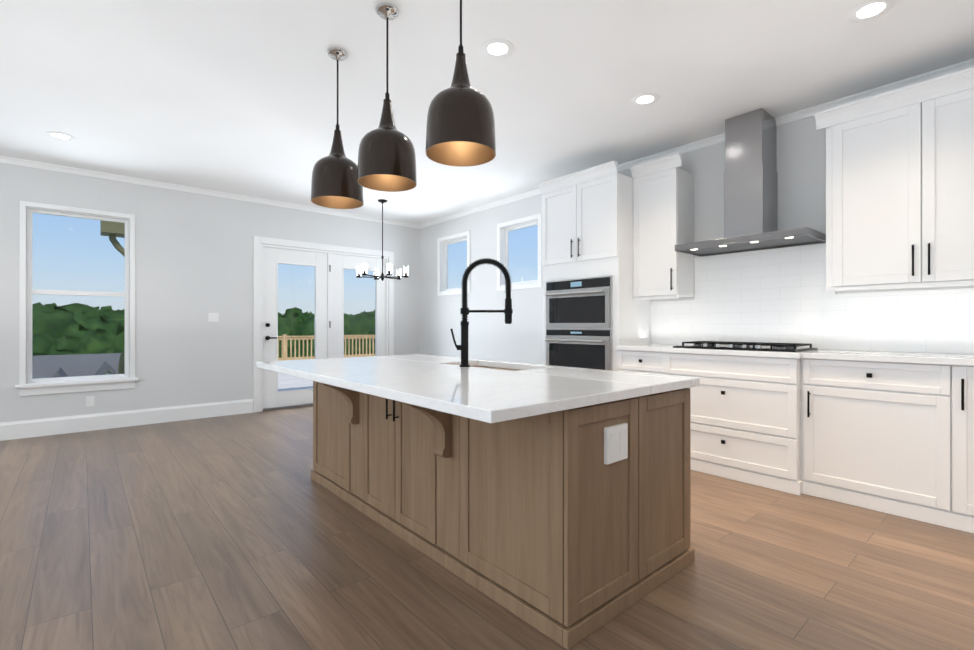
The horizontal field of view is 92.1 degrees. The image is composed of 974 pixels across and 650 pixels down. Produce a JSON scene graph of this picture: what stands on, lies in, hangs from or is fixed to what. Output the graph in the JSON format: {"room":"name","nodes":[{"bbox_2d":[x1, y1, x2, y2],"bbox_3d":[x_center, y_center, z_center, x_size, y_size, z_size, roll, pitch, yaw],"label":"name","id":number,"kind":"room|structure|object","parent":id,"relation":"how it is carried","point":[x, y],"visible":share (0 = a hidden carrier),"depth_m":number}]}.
{"room":"kitchen","nodes":[
{"label":"kitchen","id":0,"kind":"room"},
{"bbox_2d":[0,162,419,422],"bbox_3d":[-4.473,-0.271,5.386,8.900,2.920,0.150,0,0,-41],"label":"wall","id":1,"kind":"structure","parent":0,"point":[193,260],"depth_m":5.87},
{"bbox_2d":[15,201,137,395],"bbox_3d":[-4.562,-0.278,5.275,1.030,2.045,0.200,0,0,-41],"label":"double-hung window","id":2,"kind":"structure","parent":1,"relation":"in","point":[28,385],"depth_m":5.16},
{"bbox_2d":[86,396,93,406],"bbox_3d":[-4.466,0.859,5.285,0.075,0.115,0.009,0,0,-41],"label":"outlet","id":3,"kind":"object","parent":1,"relation":"attached to","point":[89,399],"depth_m":5.28},
{"bbox_2d":[0,399,252,440],"bbox_3d":[-5.418,1.096,4.459,5.900,0.185,0.016,0,0,-41],"label":"baseboard","id":4,"kind":"structure","parent":1,"relation":"attached to","point":[12,430],"depth_m":5.42},
{"bbox_2d":[0,156,419,228],"bbox_3d":[-4.430,-1.701,5.299,8.550,0.060,0.040,0,0,-41],"label":"crown molding","id":5,"kind":"structure","parent":1,"relation":"attached to","point":[3,159],"depth_m":5.85},
{"bbox_2d":[208,313,218,321],"bbox_3d":[-3.542,-0.100,6.083,0.120,0.115,0.009,0,0,-41],"label":"light switch","id":6,"kind":"object","parent":1,"relation":"attached to","point":[212,317],"depth_m":6.08},
{"bbox_2d":[253,236,393,412],"bbox_3d":[-2.410,-0.009,7.147,2.155,2.400,0.179,0,0,-41],"label":"patio door","id":7,"kind":"structure","parent":1,"relation":"in","point":[330,264],"depth_m":6.96},
{"bbox_2d":[0,406,973,649],"bbox_3d":[-0.993,1.246,1.353,8.900,0.120,10.800,0,0,-41],"label":"floor","id":8,"kind":"structure","parent":0,"point":[245,531],"depth_m":2.29},
{"bbox_2d":[286,374,694,649],"bbox_3d":[-0.244,0.745,2.920,1.211,0.884,2.542,0,0,-41],"label":"kitchen island","id":9,"kind":"object","parent":8,"relation":"on","point":[552,502],"depth_m":2.06},
{"bbox_2d":[256,356,651,425],"bbox_3d":[-0.476,0.283,2.710,0.924,0.040,2.566,0,0,-41],"label":"island countertop","id":10,"kind":"structure","parent":9,"relation":"on","point":[478,393],"depth_m":2.04},
{"bbox_2d":[450,258,512,366],"bbox_3d":[-0.035,-0.082,2.972,0.395,0.690,0.064,0,0,-2],"label":"faucet","id":11,"kind":"object","parent":10,"relation":"on","point":[507,311],"visible":1,"depth_m":2.96},
{"bbox_2d":[376,354,699,393],"bbox_3d":[0.048,0.284,3.162,0.460,0.040,2.566,0,0,-41],"label":"island countertop","id":12,"kind":"structure","parent":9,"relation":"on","point":[661,384],"depth_m":2.55},
{"bbox_2d":[468,362,527,369],"bbox_3d":[0.039,0.419,3.104,0.394,0.254,0.784,0,0,-41],"label":"sink","id":13,"kind":"object","parent":12,"relation":"in","point":[470,363],"depth_m":3.28},
{"bbox_2d":[538,161,650,370],"bbox_3d":[1.114,-0.176,4.977,0.672,2.730,0.970,0,0,-41],"label":"tall cabinet","id":14,"kind":"object","parent":8,"relation":"on","point":[595,314],"visible":0.65,"depth_m":4.69},
{"bbox_2d":[618,352,655,373],"bbox_3d":[1.626,0.711,4.440,0.598,0.955,0.508,0,0,-41],"label":"base cabinet","id":15,"kind":"object","parent":8,"relation":"on","point":[638,362],"depth_m":4.28},
{"bbox_2d":[656,352,815,496],"bbox_3d":[2.099,0.711,3.861,0.638,0.955,1.130,0,0,-41],"label":"base cabinet","id":16,"kind":"object","parent":8,"relation":"on","point":[753,418],"depth_m":3.49},
{"bbox_2d":[816,360,931,523],"bbox_3d":[2.707,0.710,3.187,0.598,0.955,0.806,0,0,-41],"label":"base cabinet","id":17,"kind":"object","parent":8,"relation":"on","point":[892,433],"depth_m":3.00},
{"bbox_2d":[616,344,973,367],"bbox_3d":[2.615,0.212,3.233,0.678,0.041,3.628,0,0,-41],"label":"countertop","id":18,"kind":"structure","parent":17,"relation":"on","point":[961,360],"depth_m":3.21},
{"bbox_2d":[673,341,817,351],"bbox_3d":[2.080,0.169,3.832,0.520,0.046,0.910,0,0,-41],"label":"gas cooktop","id":19,"kind":"object","parent":18,"relation":"in","point":[780,347],"visible":1,"depth_m":3.68},
{"bbox_2d":[932,364,973,533],"bbox_3d":[3.152,0.710,2.672,0.598,0.955,0.812,0,0,-41],"label":"base cabinet","id":20,"kind":"object","parent":8,"relation":"on","point":[952,387],"depth_m":2.73},
{"bbox_2d":[0,0,973,224],"bbox_3d":[-0.993,-1.794,1.356,8.900,0.120,10.800,0,0,-41],"label":"ceiling","id":21,"kind":"structure","parent":0,"point":[237,97],"depth_m":3.27},
{"bbox_2d":[45,131,74,140],"bbox_3d":[-3.904,-1.728,4.299,0.207,0.006,0.207,0,0,4],"label":"recessed light","id":22,"kind":"object","parent":21,"relation":"in","point":[62,136],"depth_m":4.29},
{"bbox_2d":[311,47,363,208],"bbox_3d":[-0.951,-1.255,2.990,0.320,0.954,0.320,0,0,-41],"label":"pendant light","id":23,"kind":"object","parent":21,"relation":"hanging from","point":[335,184],"visible":1,"depth_m":2.90},
{"bbox_2d":[356,199,408,280],"bbox_3d":[-1.450,-1.169,6.522,0.703,1.118,0.716,0,0,-41],"label":"chandelier","id":24,"kind":"object","parent":21,"relation":"hanging from","point":[361,272],"visible":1,"depth_m":6.51},
{"bbox_2d":[357,2,416,191],"bbox_3d":[-0.548,-1.255,2.585,0.320,0.954,0.320,0,0,-41],"label":"pendant light","id":25,"kind":"object","parent":21,"relation":"hanging from","point":[386,158],"visible":1,"depth_m":2.49},
{"bbox_2d":[426,0,495,166],"bbox_3d":[-0.119,-1.256,2.150,0.320,0.954,0.320,0,0,-41],"label":"pendant light","id":26,"kind":"object","parent":21,"relation":"hanging from","point":[460,129],"visible":1,"depth_m":2.04},
{"bbox_2d":[481,39,513,58],"bbox_3d":[0.066,-1.729,2.945,0.207,0.006,0.207,0,0,4],"label":"recessed light","id":27,"kind":"object","parent":21,"relation":"in","point":[493,48],"depth_m":2.94},
{"bbox_2d":[631,93,659,105],"bbox_3d":[1.214,-1.728,3.605,0.207,0.006,0.207,0,0,4],"label":"recessed light","id":28,"kind":"object","parent":21,"relation":"in","point":[644,99],"depth_m":3.60},
{"bbox_2d":[847,0,895,21],"bbox_3d":[2.110,-1.729,2.582,0.207,0.006,0.207,0,0,4],"label":"recessed light","id":29,"kind":"object","parent":21,"relation":"in","point":[862,12],"depth_m":2.58},
{"bbox_2d":[420,116,973,364],"bbox_3d":[2.361,-0.272,4.151,0.168,2.920,10.650,0,0,-41],"label":"wall","id":30,"kind":"structure","parent":0,"point":[777,295],"depth_m":4.20},
{"bbox_2d":[629,152,693,299],"bbox_3d":[1.698,-0.892,4.510,0.398,1.300,0.498,0,0,-41],"label":"upper cabinet","id":31,"kind":"object","parent":30,"relation":"attached to","point":[663,206],"visible":1,"depth_m":4.41},
{"bbox_2d":[420,59,973,227],"bbox_3d":[2.247,-1.702,4.153,0.040,0.060,10.500,0,0,-41],"label":"crown molding","id":32,"kind":"structure","parent":30,"relation":"attached to","point":[792,117],"depth_m":3.88},
{"bbox_2d":[675,108,825,256],"bbox_3d":[2.158,-1.189,3.901,0.498,1.083,1.000,0,0,-41],"label":"range hood","id":33,"kind":"object","parent":30,"relation":"attached to","point":[750,198],"visible":0.98,"depth_m":3.83},
{"bbox_2d":[822,83,973,290],"bbox_3d":[2.933,-0.858,3.126,0.338,1.170,1.060,0,0,-41],"label":"upper cabinet","id":34,"kind":"object","parent":30,"relation":"attached to","point":[899,188],"depth_m":3.10},
{"label":"outside","id":35,"kind":"structure","parent":0,"visible":0},
{"bbox_3d":[-131.957,7.430,159.639,600.000,0.200,399.700,0,0,-41],"label":"ground","id":36,"kind":"structure","parent":35,"visible":0},
{"bbox_2d":[32,353,120,378],"bbox_3d":[-22.225,4.358,26.023,30.100,5.700,14.000,0,0,-41],"label":"neighbouring house","id":37,"kind":"structure","parent":36,"relation":"on","point":[65,364],"depth_m":23.13},
{"bbox_2d":[32,302,374,357],"bbox_3d":[-23.200,4.630,155.637,258.273,23.158,132.894,0,0,-41],"label":"trees","id":38,"kind":"object","parent":36,"relation":"on","point":[77,340],"depth_m":84.83},
{"bbox_2d":[278,334,374,390],"bbox_3d":[-3.088,3.751,12.654,9.120,6.890,8.950,0,0,-41],"label":"deck","id":39,"kind":"object","parent":36,"relation":"on","point":[291,384],"depth_m":15.52},
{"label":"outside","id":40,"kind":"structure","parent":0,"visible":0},
{"bbox_2d":[100,220,124,373],"bbox_3d":[-4.985,-0.050,6.331,0.400,2.880,0.410,0,0,-41],"label":"downspout","id":41,"kind":"object","parent":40,"point":[109,228],"depth_m":6.26}
]}

